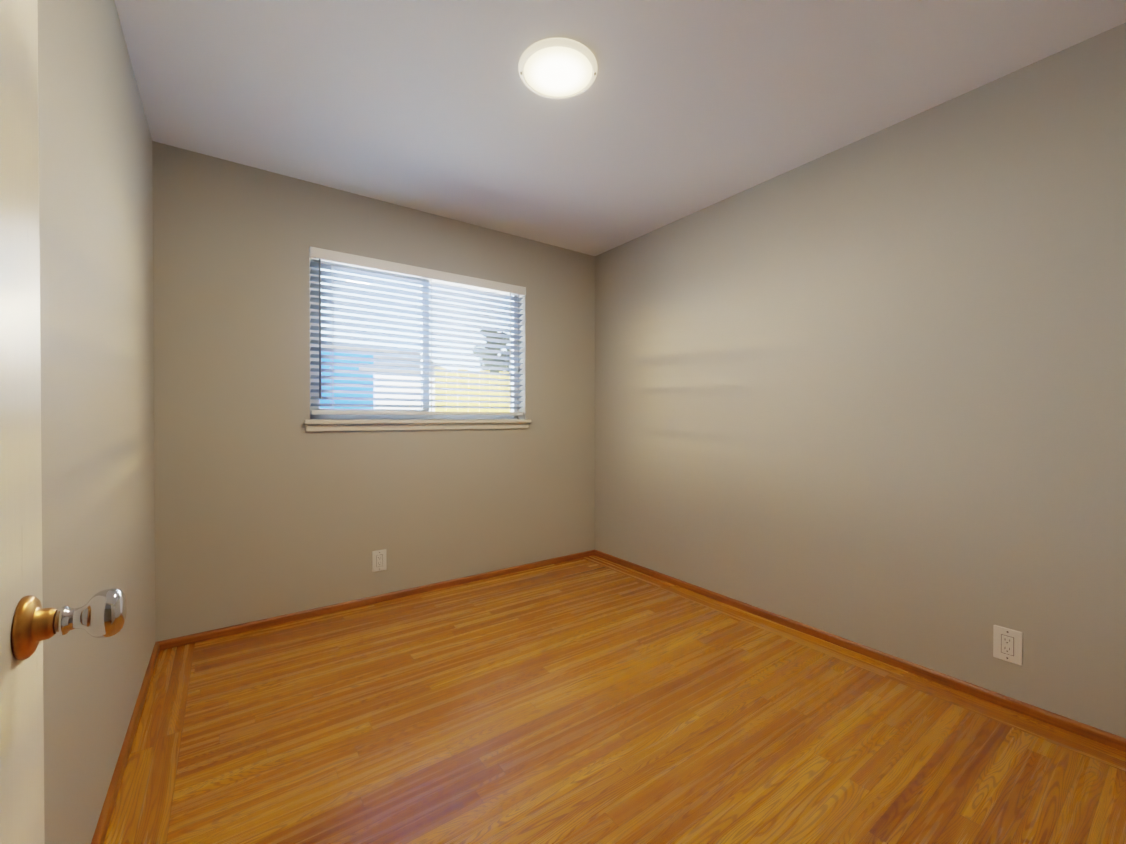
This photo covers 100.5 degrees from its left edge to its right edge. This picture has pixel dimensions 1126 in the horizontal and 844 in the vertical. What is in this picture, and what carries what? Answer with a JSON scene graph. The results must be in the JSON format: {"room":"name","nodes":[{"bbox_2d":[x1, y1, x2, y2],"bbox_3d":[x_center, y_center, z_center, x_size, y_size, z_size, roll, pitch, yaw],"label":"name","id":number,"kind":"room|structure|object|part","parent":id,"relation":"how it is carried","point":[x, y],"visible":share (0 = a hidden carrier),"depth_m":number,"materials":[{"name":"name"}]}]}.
{"room":"empty bedroom","nodes":[
{"label":"empty bedroom","id":0,"kind":"room"},
{"bbox_2d":[38,0,155,843],"bbox_3d":[-0.751,-0.092,0.410,0.180,2.440,4.320,0,1,-36],"label":"wall","id":1,"kind":"structure","parent":0,"point":[96,318],"depth_m":1.20,"materials":[{"name":"paint"}]},
{"bbox_2d":[0,0,126,843],"bbox_3d":[-0.311,0.089,0.142,0.175,1.998,0.802,0,1,-36],"label":"door","id":2,"kind":"structure","parent":1,"relation":"in","point":[101,614],"depth_m":0.43,"materials":[{"name":"paint"}]},
{"bbox_2d":[11,595,56,659],"bbox_3d":[-0.503,0.188,0.422,0.066,0.056,0.056,0,1,-36],"label":"backplate","id":3,"kind":"object","parent":2,"relation":"attached to","point":[32,624],"visible":0.96,"depth_m":0.42,"materials":[{"name":"gold metal"}]},
{"bbox_3d":[-0.520,0.188,0.434,0.175,0.056,0.085,0,1,-36],"label":"knob","id":4,"kind":"part","parent":2,"relation":"part of","materials":[{"name":"clear glass"}]},
{"bbox_2d":[91,642,159,843],"bbox_3d":[-1.041,1.076,0.992,0.016,0.045,3.050,0,1,-36],"label":"baseboard","id":5,"kind":"structure","parent":1,"relation":"attached to","point":[100,832],"depth_m":1.47,"materials":[{"name":"brown wood"}]},
{"bbox_2d":[152,141,594,641],"bbox_3d":[-0.891,-0.112,3.077,3.060,2.440,0.180,0,1,-36],"label":"wall","id":6,"kind":"structure","parent":0,"point":[267,505],"depth_m":2.58,"materials":[{"name":"paint"}]},
{"bbox_2d":[157,550,594,649],"bbox_3d":[-0.834,1.061,3.006,2.700,0.045,0.016,0,1,-36],"label":"baseboard","id":7,"kind":"structure","parent":6,"relation":"attached to","point":[222,632],"depth_m":2.71,"materials":[{"name":"brown wood"}]},
{"bbox_2d":[372,549,386,571],"bbox_3d":[-1.103,0.833,2.817,0.082,0.126,0.009,0,1,-36],"label":"electrical outlet","id":8,"kind":"object","parent":6,"relation":"attached to","point":[379,562],"visible":1,"depth_m":2.81,"materials":[{"name":"white plastic"}]},
{"bbox_2d":[309,259,517,419],"bbox_3d":[-0.918,-0.497,3.111,1.390,0.960,0.060,0,1,-36],"label":"window","id":9,"kind":"structure","parent":6,"relation":"in","point":[338,417],"depth_m":3.01,"materials":[{"name":"white"}]},
{"bbox_2d":[309,246,525,414],"bbox_3d":[-0.855,-0.509,3.023,1.386,0.926,0.081,0,1,-36],"label":"window blind","id":10,"kind":"object","parent":9,"relation":"attached to","point":[320,255],"visible":0.96,"depth_m":2.95,"materials":[{"name":"white plastic"}]},
{"bbox_2d":[304,419,530,431],"bbox_3d":[-0.859,0.017,3.032,1.450,0.066,0.143,0,1,-36],"label":"window sill","id":11,"kind":"structure","parent":6,"relation":"attached to","point":[379,425],"depth_m":2.91,"materials":[{"name":"beige paint"}]},
{"bbox_2d":[104,555,1125,843],"bbox_3d":[0.420,1.157,1.258,3.060,0.130,4.680,0,1,-36],"label":"floor","id":12,"kind":"structure","parent":0,"point":[594,699],"depth_m":1.61,"materials":[{"name":"brown wood"}]},
{"bbox_2d":[114,0,1125,255],"bbox_3d":[0.420,-1.378,1.239,3.060,0.120,4.680,0,1,-36],"label":"ceiling","id":13,"kind":"structure","parent":0,"point":[676,110],"depth_m":1.86,"materials":[{"name":"paint"}]},
{"bbox_2d":[519,38,596,98],"bbox_3d":[-0.018,-1.310,1.756,0.294,0.024,0.294,0,1,-36],"label":"ceiling light","id":14,"kind":"object","parent":13,"relation":"in","point":[558,68],"visible":1,"depth_m":1.72,"materials":[{"name":"beige glass"}]},
{"bbox_2d":[595,23,1125,737],"bbox_3d":[1.255,-0.108,2.555,0.180,2.440,3.170,0,1,-36],"label":"wall","id":15,"kind":"structure","parent":0,"point":[869,391],"depth_m":2.03,"materials":[{"name":"paint"}]},
{"bbox_2d":[594,549,1125,751],"bbox_3d":[1.140,1.065,2.555,0.016,0.045,3.050,0,1,-36],"label":"baseboard","id":16,"kind":"structure","parent":15,"relation":"attached to","point":[1074,726],"depth_m":2.02,"materials":[{"name":"brown wood"}]},
{"bbox_2d":[993,625,1022,665],"bbox_3d":[1.695,0.850,1.786,0.009,0.126,0.082,0,1,-36],"label":"electrical outlet","id":17,"kind":"object","parent":15,"relation":"attached to","point":[1007,644],"visible":1,"depth_m":1.78,"materials":[{"name":"white plastic"}]},
{"label":"outside","id":18,"kind":"structure","parent":0,"visible":0},
{"bbox_3d":[-8.223,1.398,14.431,28.000,0.150,26.800,0,1,-36],"label":"ground","id":19,"kind":"structure","parent":18,"visible":0},
{"bbox_2d":[320,344,398,408],"bbox_3d":[-7.810,-0.237,9.080,7.150,3.200,6.700,0,1,-36],"label":"house","id":20,"kind":"structure","parent":19,"relation":"on","point":[351,382],"depth_m":8.24,"materials":[{"name":"blue"}]},
{"bbox_2d":[359,351,442,410],"bbox_3d":[-3.955,-0.120,10.183,1.600,2.950,3.400,0,1,-36],"label":"garage","id":21,"kind":"structure","parent":19,"relation":"on","point":[397,383],"depth_m":9.05,"materials":[{"name":"white"}]},
{"bbox_3d":[-3.160,-0.437,9.071,1.400,1.200,0.030,0,1,-36],"label":"trim","id":22,"kind":"part","parent":21,"relation":"part of","materials":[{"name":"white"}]},
{"bbox_2d":[433,367,509,411],"bbox_3d":[1.210,0.354,7.620,6.805,2.040,0.110,0,1,-36],"label":"fence","id":23,"kind":"object","parent":19,"relation":"on","point":[468,392],"depth_m":5.86,"materials":[{"name":"yellow"}]},
{"bbox_2d":[473,329,509,372],"bbox_3d":[-1.089,-0.075,7.713,1.118,2.896,0.766,0,1,-36],"label":"tree","id":24,"kind":"object","parent":19,"relation":"on","point":[493,365],"depth_m":7.65,"materials":[{"name":"grey plant"}]}
]}

